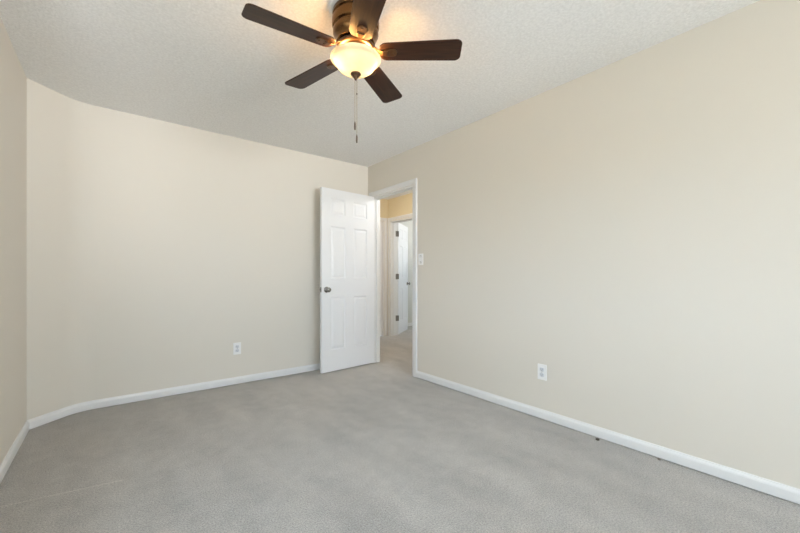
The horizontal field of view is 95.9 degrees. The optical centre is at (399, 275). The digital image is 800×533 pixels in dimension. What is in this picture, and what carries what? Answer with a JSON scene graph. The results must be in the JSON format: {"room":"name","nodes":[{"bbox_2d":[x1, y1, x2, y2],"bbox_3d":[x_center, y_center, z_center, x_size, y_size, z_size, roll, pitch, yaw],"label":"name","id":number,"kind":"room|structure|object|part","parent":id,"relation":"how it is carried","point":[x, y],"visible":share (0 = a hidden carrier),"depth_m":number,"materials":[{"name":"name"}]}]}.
{"room":"empty bedroom","nodes":[
{"label":"empty bedroom","id":0,"kind":"room"},
{"bbox_2d":[0,17,26,464],"bbox_3d":[-0.464,-0.150,-0.236,0.100,2.440,7.010,0,0,-39],"label":"wall","id":1,"kind":"structure","parent":0,"point":[13,79],"depth_m":2.14,"materials":[{"name":"beige paint"}]},
{"bbox_2d":[0,420,28,483],"bbox_3d":[-0.435,1.031,-0.181,0.014,0.066,6.860,0,0,-39],"label":"baseboard","id":2,"kind":"structure","parent":1,"relation":"attached to","point":[5,464],"depth_m":2.10,"materials":[{"name":"white paint"}]},
{"bbox_2d":[27,78,94,427],"bbox_3d":[-2.587,-0.150,2.708,0.455,2.440,0.340,0,0,-39],"label":"wall","id":3,"kind":"structure","parent":0,"point":[60,128],"depth_m":2.71,"materials":[{"name":"beige paint"}]},
{"bbox_2d":[28,403,79,429],"bbox_3d":[-2.547,1.031,2.664,0.026,0.066,0.344,0,0,11],"label":"baseboard","id":4,"kind":"structure","parent":3,"relation":"attached to","point":[52,416],"depth_m":2.65,"materials":[{"name":"white paint"}]},
{"bbox_2d":[95,106,367,408],"bbox_3d":[-1.440,-0.150,3.777,2.673,2.440,0.100,0,0,-39],"label":"wall","id":5,"kind":"structure","parent":0,"point":[207,242],"depth_m":3.37,"materials":[{"name":"beige paint"}]},
{"bbox_2d":[80,363,319,411],"bbox_3d":[-1.455,1.031,3.682,2.716,0.066,0.030,0,0,-39],"label":"baseboard","id":6,"kind":"structure","parent":5,"relation":"attached to","point":[94,404],"depth_m":3.31,"materials":[{"name":"white paint"}]},
{"bbox_2d":[233,342,240,354],"bbox_3d":[-1.611,0.718,3.571,0.072,0.116,0.009,0,0,-39],"label":"wall outlet","id":7,"kind":"object","parent":5,"relation":"attached to","point":[236,346],"visible":1,"depth_m":3.57,"materials":[{"name":"white plastic"}]},
{"bbox_2d":[0,0,759,199],"bbox_3d":[1.510,-1.430,2.869,7.460,0.120,9.800,0,0,-39],"label":"ceiling","id":8,"kind":"structure","parent":0,"point":[198,64],"depth_m":2.24,"materials":[{"name":"white paint"}]},
{"bbox_2d":[241,0,461,142],"bbox_3d":[-0.256,-1.028,1.848,1.025,0.684,1.049,0,0,-39],"label":"ceiling fan","id":9,"kind":"object","parent":8,"relation":"hanging from","point":[355,23],"visible":1,"depth_m":1.79,"materials":[{"name":"brown wood"}]},
{"bbox_3d":[-0.503,-1.150,1.673,0.418,0.006,0.138,0,9,-34],"label":"blade","id":10,"kind":"part","parent":9,"relation":"part of","materials":[{"name":"brown wood"}]},
{"bbox_3d":[-0.488,-1.150,2.062,0.418,0.006,0.138,0,9,38],"label":"blade","id":11,"kind":"part","parent":9,"relation":"part of","materials":[{"name":"brown wood"}]},
{"bbox_3d":[-0.228,-1.081,1.858,0.257,0.083,0.257,0,0,-39],"label":"lamp shade","id":12,"kind":"part","parent":9,"relation":"part of","materials":[{"name":"white glass"}]},
{"bbox_3d":[-0.228,-1.362,1.858,0.276,0.016,0.276,0,0,-39],"label":"ceiling plate","id":13,"kind":"part","parent":9,"relation":"part of","materials":[{"name":"brown metal"}]},
{"bbox_3d":[-0.138,-1.150,1.539,0.138,0.006,0.418,9,-3,-16],"label":"blade","id":14,"kind":"part","parent":9,"relation":"part of","materials":[{"name":"brown wood"}]},
{"bbox_3d":[-0.114,-1.150,2.168,0.138,0.006,0.418,-10,-3,20],"label":"blade","id":15,"kind":"part","parent":9,"relation":"part of","materials":[{"name":"brown wood"}]},
{"bbox_3d":[0.103,-1.150,1.845,0.418,0.006,0.138,0,-9,2],"label":"blade","id":16,"kind":"part","parent":9,"relation":"part of","materials":[{"name":"brown wood"}]},
{"bbox_2d":[380,199,387,217],"bbox_3d":[-0.740,-0.150,6.127,1.352,2.440,0.100,0,0,-39],"label":"wall","id":17,"kind":"structure","parent":0,"point":[383,202],"depth_m":6.43,"materials":[{"name":"beige paint"}]},
{"bbox_2d":[380,222,382,335],"bbox_3d":[-0.589,0.045,6.228,0.706,2.026,0.161,0,0,-39],"label":"door","id":18,"kind":"structure","parent":17,"relation":"in","point":[381,223],"depth_m":6.41,"materials":[{"name":"white paint"}]},
{"bbox_2d":[0,326,799,532],"bbox_3d":[1.510,1.130,2.869,7.460,0.120,9.800,0,0,-39],"label":"floor","id":19,"kind":"structure","parent":0,"point":[378,447],"depth_m":1.98,"materials":[{"name":"grey carpet"}]},
{"bbox_2d":[388,193,411,220],"bbox_3d":[1.153,-0.150,4.887,0.160,2.440,4.400,0,0,-39],"label":"wall","id":20,"kind":"structure","parent":0,"point":[401,205],"depth_m":6.19,"materials":[{"name":"beige paint"}]},
{"bbox_2d":[380,213,411,335],"bbox_3d":[-0.254,0.018,5.967,1.044,2.103,0.990,0,0,-39],"label":"door frame","id":21,"kind":"structure","parent":20,"relation":"attached to","point":[392,226],"depth_m":6.44,"materials":[{"name":"white paint"}]},
{"bbox_2d":[398,223,409,333],"bbox_3d":[0.045,0.045,6.862,0.161,2.026,0.720,0,0,15],"label":"door","id":22,"kind":"structure","parent":20,"relation":"in","point":[403,283],"depth_m":6.80,"materials":[{"name":"white paint"}]},
{"bbox_2d":[400,220,411,322],"bbox_3d":[0.371,-0.150,7.910,2.550,2.440,0.100,0,0,-39],"label":"wall","id":23,"kind":"structure","parent":0,"point":[408,224],"depth_m":7.71,"materials":[{"name":"white paint"}]},
{"bbox_2d":[368,0,799,488],"bbox_3d":[1.414,-0.150,2.345,0.100,2.440,8.700,0,0,-39],"label":"wall","id":24,"kind":"structure","parent":0,"point":[628,228],"depth_m":2.21,"materials":[{"name":"beige paint"}]},
{"bbox_2d":[320,187,373,372],"bbox_3d":[-0.595,0.045,4.181,0.755,2.026,0.161,0,0,-44],"label":"door","id":25,"kind":"structure","parent":24,"relation":"in","point":[346,218],"depth_m":4.14,"materials":[{"name":"white paint"}]},
{"bbox_3d":[-0.784,0.150,3.933,0.066,0.066,0.063,0,0,-44],"label":"knob","id":26,"kind":"part","parent":25,"relation":"part of","materials":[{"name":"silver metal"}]},
{"bbox_2d":[369,178,416,377],"bbox_3d":[-0.058,0.018,4.189,0.133,2.103,0.896,0,0,-39],"label":"door frame","id":27,"kind":"structure","parent":24,"relation":"attached to","point":[413,182],"depth_m":4.13,"materials":[{"name":"white paint"}]},
{"bbox_2d":[418,254,422,264],"bbox_3d":[0.212,-0.173,3.757,0.016,0.118,0.072,0,0,-39],"label":"light switch","id":28,"kind":"object","parent":24,"relation":"attached to","point":[420,256],"visible":1,"depth_m":3.76,"materials":[{"name":"white plastic"}]},
{"bbox_2d":[538,364,546,380],"bbox_3d":[1.062,0.719,2.699,0.009,0.116,0.072,0,0,-39],"label":"wall outlet","id":29,"kind":"object","parent":24,"relation":"attached to","point":[542,369],"visible":1,"depth_m":2.69,"materials":[{"name":"white plastic"}]},
{"bbox_2d":[416,371,799,503],"bbox_3d":[2.099,1.031,1.395,0.014,0.066,6.162,0,0,-39],"label":"baseboard","id":30,"kind":"structure","parent":24,"relation":"attached to","point":[780,490],"depth_m":2.18,"materials":[{"name":"white paint"}]}
]}

